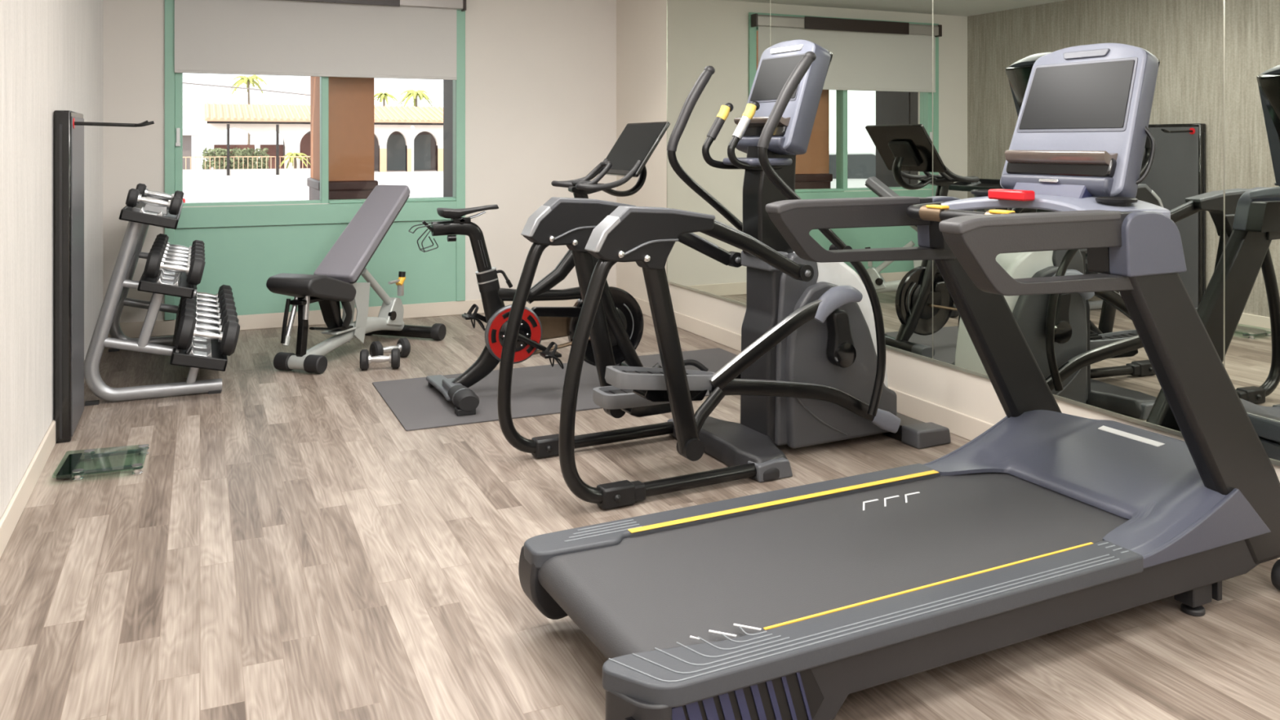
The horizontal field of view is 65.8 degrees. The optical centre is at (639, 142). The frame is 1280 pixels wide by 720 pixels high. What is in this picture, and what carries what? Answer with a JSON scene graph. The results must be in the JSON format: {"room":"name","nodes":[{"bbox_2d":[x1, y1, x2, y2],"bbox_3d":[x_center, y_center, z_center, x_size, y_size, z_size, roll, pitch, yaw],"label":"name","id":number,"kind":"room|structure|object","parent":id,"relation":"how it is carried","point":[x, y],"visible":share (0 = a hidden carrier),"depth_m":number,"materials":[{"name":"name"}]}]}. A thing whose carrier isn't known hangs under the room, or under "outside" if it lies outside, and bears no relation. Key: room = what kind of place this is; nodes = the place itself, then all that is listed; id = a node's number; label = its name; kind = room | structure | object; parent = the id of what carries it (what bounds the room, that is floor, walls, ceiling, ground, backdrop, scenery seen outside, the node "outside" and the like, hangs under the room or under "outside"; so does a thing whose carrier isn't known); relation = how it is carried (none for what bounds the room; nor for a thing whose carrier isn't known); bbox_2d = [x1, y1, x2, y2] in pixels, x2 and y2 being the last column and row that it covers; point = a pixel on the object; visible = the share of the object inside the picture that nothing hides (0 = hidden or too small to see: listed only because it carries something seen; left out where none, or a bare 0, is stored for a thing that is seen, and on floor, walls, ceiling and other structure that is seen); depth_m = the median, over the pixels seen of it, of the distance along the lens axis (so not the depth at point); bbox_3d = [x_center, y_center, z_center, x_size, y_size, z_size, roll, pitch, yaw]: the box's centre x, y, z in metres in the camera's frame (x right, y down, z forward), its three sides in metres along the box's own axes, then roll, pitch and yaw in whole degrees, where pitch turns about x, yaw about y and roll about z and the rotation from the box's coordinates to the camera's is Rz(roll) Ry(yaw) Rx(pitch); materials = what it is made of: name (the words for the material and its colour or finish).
{"room":"gym","nodes":[
{"label":"gym","id":0,"kind":"room"},
{"bbox_2d":[0,0,102,519],"bbox_3d":[-1.751,0.045,2.258,0.200,2.510,9.750,0,0,-24],"label":"wall","id":1,"kind":"structure","parent":0,"point":[51,51],"depth_m":3.86,"materials":[{"name":"paint"}]},
{"bbox_2d":[0,377,85,558],"bbox_3d":[-1.643,1.250,2.279,0.014,0.100,9.300,0,0,-24],"label":"baseboard","id":2,"kind":"structure","parent":1,"relation":"attached to","point":[13,512],"depth_m":3.54,"materials":[{"name":"paint"}]},
{"bbox_2d":[321,326,359,334],"bbox_3d":[-1.801,1.129,5.971,0.110,0.013,0.240,0,0,19],"label":"frame","id":3,"kind":"object","parent":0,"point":[342,330],"depth_m":5.92,"materials":[{"name":"silver metal"}]},
{"bbox_2d":[102,0,616,323],"bbox_3d":[-1.905,0.045,7.361,3.663,2.510,0.200,0,0,-24],"label":"wall","id":4,"kind":"structure","parent":0,"point":[540,75],"depth_m":7.62,"materials":[{"name":"paint"}]},
{"bbox_2d":[164,0,465,319],"bbox_3d":[-2.263,0.037,7.080,2.052,2.315,0.022,0,0,-24],"label":"trim","id":5,"kind":"structure","parent":4,"relation":"attached to","point":[169,4],"depth_m":7.46,"materials":[{"name":"green paint"}]},
{"bbox_2d":[174,220,456,319],"bbox_3d":[-2.268,0.890,7.083,1.922,0.610,0.012,0,0,-24],"label":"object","id":6,"kind":"structure","parent":4,"relation":"attached to","point":[243,259],"depth_m":7.01,"materials":[{"name":"green paint"}]},
{"bbox_2d":[174,72,456,206],"bbox_3d":[-2.279,-0.295,7.139,1.947,1.470,0.142,0,0,-24],"label":"window","id":7,"kind":"structure","parent":4,"relation":"in","point":[324,81],"depth_m":7.09,"materials":[{"name":"green paint"}]},
{"bbox_2d":[176,200,456,228],"bbox_3d":[-2.293,0.510,7.139,1.922,0.140,0.170,0,0,-24],"label":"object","id":8,"kind":"structure","parent":4,"relation":"attached to","point":[309,214],"depth_m":6.96,"materials":[{"name":"green paint"}]},
{"bbox_2d":[174,0,466,79],"bbox_3d":[-2.231,-0.785,7.034,2.007,0.630,0.084,0,0,-24],"label":"roller shade","id":9,"kind":"object","parent":4,"relation":"attached to","point":[406,39],"visible":1,"depth_m":7.03,"materials":[{"name":"fabric"}]},
{"bbox_2d":[107,298,578,337],"bbox_3d":[-1.862,1.248,7.263,3.663,0.105,0.014,0,0,-24],"label":"baseboard","id":10,"kind":"structure","parent":4,"relation":"attached to","point":[263,321],"depth_m":7.07,"materials":[{"name":"paint"}]},
{"bbox_2d":[0,312,1279,719],"bbox_3d":[0.040,1.350,2.983,4.063,0.100,9.620,0,0,-24],"label":"floor","id":11,"kind":"structure","parent":0,"point":[282,547],"depth_m":2.98,"materials":[{"name":"brown wood"}]},
{"bbox_2d":[56,444,149,481],"bbox_3d":[-2.149,1.282,3.964,0.322,0.036,0.348,0,0,-24],"label":"bathroom scale","id":12,"kind":"object","parent":11,"relation":"on","point":[68,469],"visible":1,"depth_m":3.90,"materials":[{"name":"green glass"}]},
{"bbox_2d":[53,110,154,443],"bbox_3d":[-2.455,0.580,4.581,0.390,1.440,0.514,0,0,-24],"label":"rack","id":13,"kind":"object","parent":11,"relation":"on","point":[68,126],"visible":0.99,"depth_m":4.29,"materials":[{"name":"black plastic"}]},
{"bbox_2d":[84,195,227,405],"bbox_3d":[-2.736,0.812,5.667,0.656,0.976,1.660,0,0,-24],"label":"dumbbell rack","id":14,"kind":"object","parent":11,"relation":"on","point":[203,353],"visible":0.68,"depth_m":4.99,"materials":[{"name":"silver metal"}]},
{"bbox_2d":[119,198,183,229],"bbox_3d":[-2.765,0.379,5.654,0.265,0.110,1.660,0,0,-24],"label":"tray","id":15,"kind":"object","parent":14,"relation":"on","point":[140,215],"depth_m":4.94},
{"bbox_2d":[125,188,182,215],"bbox_3d":[-2.451,0.299,4.995,0.256,0.140,0.092,0,0,-24],"label":"dumbbell","id":16,"kind":"object","parent":14,"relation":"on","point":[134,197],"visible":1,"depth_m":4.98,"materials":[{"name":"black rubber"}]},
{"bbox_2d":[135,183,183,205],"bbox_3d":[-2.732,0.299,5.625,0.256,0.140,0.092,0,0,-24],"label":"dumbbell","id":17,"kind":"object","parent":14,"relation":"on","point":[141,188],"visible":0.61,"depth_m":5.61,"materials":[{"name":"silver metal"}]},
{"bbox_2d":[137,269,195,298],"bbox_3d":[-2.695,0.731,5.686,0.258,0.108,1.660,0,0,-24],"label":"tray","id":18,"kind":"object","parent":14,"relation":"on","point":[167,282],"depth_m":4.97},
{"bbox_2d":[143,250,205,284],"bbox_3d":[-2.359,0.636,5.020,0.285,0.186,0.136,0,0,-24],"label":"dumbbell","id":19,"kind":"object","parent":14,"relation":"on","point":[154,264],"visible":1,"depth_m":5.00,"materials":[{"name":"black rubber"}]},
{"bbox_2d":[149,246,204,276],"bbox_3d":[-2.442,0.636,5.207,0.285,0.186,0.136,0,0,-24],"label":"dumbbell","id":20,"kind":"object","parent":14,"relation":"on","point":[156,249],"visible":0.36,"depth_m":5.19,"materials":[{"name":"silver metal"}]},
{"bbox_2d":[151,243,204,262],"bbox_3d":[-2.526,0.636,5.394,0.285,0.186,0.136,0,0,-24],"label":"dumbbell","id":21,"kind":"object","parent":14,"relation":"on","point":[157,245],"visible":0.39,"depth_m":5.38,"materials":[{"name":"silver metal"}]},
{"bbox_2d":[153,240,204,258],"bbox_3d":[-2.609,0.636,5.582,0.285,0.186,0.136,0,0,-24],"label":"dumbbell","id":22,"kind":"object","parent":14,"relation":"on","point":[171,253],"visible":0.35,"depth_m":5.57,"materials":[{"name":"silver metal"}]},
{"bbox_2d":[155,236,204,254],"bbox_3d":[-2.692,0.636,5.769,0.285,0.186,0.136,0,0,-24],"label":"dumbbell","id":23,"kind":"object","parent":14,"relation":"on","point":[169,249],"visible":0.35,"depth_m":5.75,"materials":[{"name":"silver metal"}]},
{"bbox_2d":[156,233,204,251],"bbox_3d":[-2.775,0.636,5.956,0.285,0.186,0.136,0,0,-24],"label":"dumbbell","id":24,"kind":"object","parent":14,"relation":"on","point":[166,236],"visible":0.25,"depth_m":5.94,"materials":[{"name":"silver metal"}]},
{"bbox_2d":[169,303,227,371],"bbox_3d":[-2.558,1.106,5.746,0.266,0.117,1.660,0,0,-24],"label":"tray","id":25,"kind":"object","parent":14,"relation":"on","point":[203,353],"depth_m":5.04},
{"bbox_2d":[178,284,232,308],"bbox_3d":[-2.719,0.989,6.205,0.310,0.227,0.174,0,0,-24],"label":"dumbbell","id":26,"kind":"object","parent":14,"relation":"on","point":[224,291],"visible":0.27,"depth_m":6.20,"materials":[{"name":"silver metal"}]},
{"bbox_2d":[179,284,231,302],"bbox_3d":[-2.802,0.989,6.393,0.310,0.227,0.174,0,0,-24],"label":"dumbbell","id":27,"kind":"object","parent":14,"relation":"on","point":[223,286],"visible":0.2,"depth_m":6.39,"materials":[{"name":"silver metal"}]},
{"bbox_2d":[177,291,234,313],"bbox_3d":[-2.636,0.989,6.018,0.310,0.227,0.174,0,0,-24],"label":"dumbbell","id":28,"kind":"object","parent":14,"relation":"on","point":[200,304],"visible":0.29,"depth_m":6.01,"materials":[{"name":"silver metal"}]},
{"bbox_2d":[177,297,235,323],"bbox_3d":[-2.469,0.989,5.644,0.310,0.227,0.174,0,0,-24],"label":"dumbbell","id":29,"kind":"object","parent":14,"relation":"on","point":[199,314],"visible":0.35,"depth_m":5.63,"materials":[{"name":"silver metal"}]},
{"bbox_2d":[177,294,235,317],"bbox_3d":[-2.553,0.989,5.831,0.310,0.227,0.174,0,0,-24],"label":"dumbbell","id":30,"kind":"object","parent":14,"relation":"on","point":[205,309],"visible":0.29,"depth_m":5.83,"materials":[{"name":"silver metal"}]},
{"bbox_2d":[173,314,239,355],"bbox_3d":[-2.220,0.989,5.082,0.310,0.227,0.174,0,0,-24],"label":"dumbbell","id":31,"kind":"object","parent":14,"relation":"on","point":[228,338],"visible":1,"depth_m":5.05,"materials":[{"name":"black rubber"}]},
{"bbox_2d":[175,308,238,345],"bbox_3d":[-2.303,0.989,5.269,0.310,0.227,0.174,0,0,-24],"label":"dumbbell","id":32,"kind":"object","parent":14,"relation":"on","point":[205,327],"visible":0.39,"depth_m":5.25,"materials":[{"name":"silver metal"}]},
{"bbox_2d":[176,302,237,329],"bbox_3d":[-2.386,0.989,5.456,0.310,0.227,0.174,0,0,-24],"label":"dumbbell","id":33,"kind":"object","parent":14,"relation":"on","point":[187,305],"visible":0.37,"depth_m":5.44,"materials":[{"name":"silver metal"}]},
{"bbox_2d":[266,184,446,373],"bbox_3d":[-1.764,0.789,6.080,0.600,1.022,1.220,0,0,19],"label":"weight bench","id":34,"kind":"object","parent":11,"relation":"on","point":[334,281],"visible":1,"depth_m":5.98,"materials":[{"name":"grey leather"}]},
{"bbox_2d":[360,347,399,369],"bbox_3d":[-1.492,1.242,5.684,0.221,0.116,0.116,0,0,-12],"label":"dumbbell","id":35,"kind":"object","parent":11,"relation":"on","point":[366,359],"visible":1,"depth_m":5.65,"materials":[{"name":"black rubber"}]},
{"bbox_2d":[369,337,410,357],"bbox_3d":[-1.502,1.242,5.953,0.221,0.116,0.116,0,0,-38],"label":"dumbbell","id":36,"kind":"object","parent":11,"relation":"on","point":[376,348],"visible":0.87,"depth_m":5.94,"materials":[{"name":"black rubber"}]},
{"bbox_2d":[372,347,737,431],"bbox_3d":[-0.277,1.296,5.348,2.142,0.007,1.000,0,0,-24],"label":"floor mat","id":37,"kind":"object","parent":11,"relation":"on","point":[537,390],"visible":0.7,"depth_m":5.10,"materials":[{"name":"grey rubber"}]},
{"bbox_2d":[408,121,670,416],"bbox_3d":[-0.545,0.591,5.172,1.300,1.404,0.665,0,0,-24],"label":"exercise bike","id":38,"kind":"object","parent":37,"relation":"on","point":[628,157],"visible":0.87,"depth_m":5.14,"materials":[{"name":"black metal"}]},
{"bbox_2d":[497,39,951,509],"bbox_3d":[0.385,0.429,4.142,1.832,1.742,0.749,0,0,-27],"label":"elliptical trainer","id":39,"kind":"object","parent":11,"relation":"on","point":[810,369],"visible":1,"depth_m":4.10,"materials":[{"name":"black metal"}]},
{"bbox_2d":[722,157,792,165],"bbox_3d":[0.503,0.080,4.208,0.240,0.030,0.254,0,0,-27],"label":"handlebar","id":40,"kind":"object","parent":39,"relation":"attached to","point":[746,161],"depth_m":4.11,"materials":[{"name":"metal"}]},
{"bbox_2d":[518,43,1279,719],"bbox_3d":[0.790,0.498,2.756,2.226,1.604,0.833,0,0,-27],"label":"treadmill","id":41,"kind":"object","parent":11,"relation":"on","point":[789,603],"visible":1,"depth_m":2.65,"materials":[{"name":"black plastic"}]},
{"bbox_2d":[671,668,824,719],"bbox_3d":[0.221,1.170,2.027,0.384,0.130,0.028,0,0,-24],"label":"grille","id":42,"kind":"object","parent":41,"relation":"attached to","point":[790,694],"depth_m":2.04,"materials":[{"name":"black plastic"}]},
{"bbox_2d":[616,0,1279,481],"bbox_3d":[1.779,0.045,3.827,0.200,2.510,9.750,0,0,-24],"label":"wall","id":43,"kind":"structure","parent":0,"point":[641,24],"depth_m":7.20,"materials":[{"name":"beige paint"}]},
{"bbox_2d":[666,0,769,306],"bbox_3d":[0.483,-0.101,6.481,0.013,2.214,1.414,0,0,-24],"label":"wall mirror","id":44,"kind":"object","parent":43,"relation":"attached to","point":[731,37],"visible":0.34,"depth_m":6.54,"materials":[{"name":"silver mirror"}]},
{"bbox_2d":[769,0,932,361],"bbox_3d":[1.057,-0.101,5.189,0.013,2.214,1.416,0,0,-24],"label":"wall mirror","id":45,"kind":"object","parent":43,"relation":"attached to","point":[871,135],"visible":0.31,"depth_m":4.91,"materials":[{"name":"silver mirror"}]},
{"bbox_2d":[633,296,1279,559],"bbox_3d":[1.692,1.248,3.761,0.012,0.105,9.300,0,0,-24],"label":"baseboard","id":46,"kind":"structure","parent":43,"relation":"attached to","point":[965,426],"depth_m":4.66,"materials":[{"name":"paint"}]},
{"bbox_2d":[932,0,1223,437],"bbox_3d":[1.631,-0.101,3.897,0.013,2.214,1.416,0,0,-24],"label":"wall mirror","id":47,"kind":"object","parent":43,"relation":"attached to","point":[1087,348],"visible":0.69,"depth_m":3.77,"materials":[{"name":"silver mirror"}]},
{"bbox_2d":[1223,0,1279,466],"bbox_3d":[2.206,-0.101,2.604,0.013,2.214,1.416,0,0,-24],"label":"wall mirror","id":48,"kind":"object","parent":43,"relation":"attached to","point":[1251,28],"visible":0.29,"depth_m":3.16,"materials":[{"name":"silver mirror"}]},
{"label":"outside","id":49,"kind":"structure","parent":0,"visible":0},
{"bbox_2d":[182,154,443,202],"bbox_3d":[-34.552,1.550,65.431,130.000,0.100,132.350,0,0,-24],"label":"ground","id":50,"kind":"structure","parent":49,"point":[420,183],"depth_m":34.50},
{"bbox_2d":[182,128,197,169],"bbox_3d":[-24.617,-0.200,48.371,5.500,3.400,4.200,0,0,-24],"label":"building","id":51,"kind":"structure","parent":50,"relation":"on","point":[187,133],"depth_m":47.72,"materials":[{"name":"white paint"}]},
{"bbox_2d":[201,146,269,169],"bbox_3d":[-19.137,0.900,46.867,3.017,1.411,1.029,0,0,-24],"label":"hedge","id":52,"kind":"object","parent":50,"relation":"on","point":[219,152],"visible":0.73,"depth_m":46.72,"materials":[{"name":"green plant"}]},
{"bbox_2d":[182,124,310,176],"bbox_3d":[-18.112,0.325,45.676,8.000,2.350,0.310,0,0,-24],"label":"railing","id":53,"kind":"object","parent":50,"relation":"on","point":[277,171],"visible":0.69,"depth_m":45.64,"materials":[{"name":"white paint"}]},
{"bbox_2d":[231,75,266,144],"bbox_3d":[-24.309,-1.347,61.534,2.142,5.698,2.502,0,0,-24],"label":"palm tree","id":54,"kind":"object","parent":50,"relation":"on","point":[247,81],"visible":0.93,"depth_m":61.35,"materials":[{"name":"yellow plant"}]},
{"bbox_2d":[279,151,310,168],"bbox_3d":[-16.777,0.986,48.160,1.494,1.046,1.655,0,0,-24],"label":"palm tree","id":55,"kind":"object","parent":50,"relation":"on","point":[289,153],"visible":0.8,"depth_m":48.05,"materials":[{"name":"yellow plant"}]},
{"bbox_2d":[204,88,443,171],"bbox_3d":[-12.898,-0.900,56.351,21.800,4.800,10.535,0,0,-24],"label":"building","id":56,"kind":"structure","parent":50,"relation":"on","point":[393,131],"depth_m":51.35,"materials":[{"name":"white paint"}]},
{"bbox_2d":[306,76,377,199],"bbox_3d":[-2.352,0.025,7.791,0.430,2.950,0.900,0,0,-24],"label":"pillar","id":57,"kind":"structure","parent":50,"relation":"on","point":[351,100],"depth_m":7.43,"materials":[{"name":"brown paint"}]},
{"bbox_2d":[374,92,399,106],"bbox_3d":[-15.989,-0.827,61.707,1.756,4.657,1.610,0,0,20],"label":"palm tree","id":58,"kind":"object","parent":50,"relation":"on","point":[383,97],"visible":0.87,"depth_m":61.61,"materials":[{"name":"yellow plant"}]},
{"bbox_2d":[410,125,414,172],"bbox_3d":[-11.397,0.325,49.650,0.200,2.350,0.200,0,0,-24],"label":"lamp pole","id":59,"kind":"object","parent":50,"relation":"on","point":[412,127],"visible":1,"depth_m":49.60,"materials":[{"name":"white metal"}]},
{"bbox_2d":[397,89,434,106],"bbox_3d":[-14.177,-0.935,62.576,2.463,4.873,2.360,0,0,-24],"label":"palm tree","id":60,"kind":"object","parent":50,"relation":"on","point":[411,93],"visible":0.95,"depth_m":62.37,"materials":[{"name":"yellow plant"}]},
{"bbox_2d":[443,80,453,196],"bbox_3d":[-1.312,0.025,8.363,0.605,2.950,0.450,0,0,-24],"label":"pillar","id":61,"kind":"structure","parent":50,"relation":"on","point":[447,84],"depth_m":8.27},
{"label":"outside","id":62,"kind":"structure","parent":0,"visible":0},
{"bbox_2d":[182,82,310,95],"bbox_3d":[-19.291,-2.603,48.331,10.005,0.863,0.067,0,0,-24],"label":"power line","id":63,"kind":"object","parent":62,"point":[183,82],"visible":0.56,"depth_m":48.31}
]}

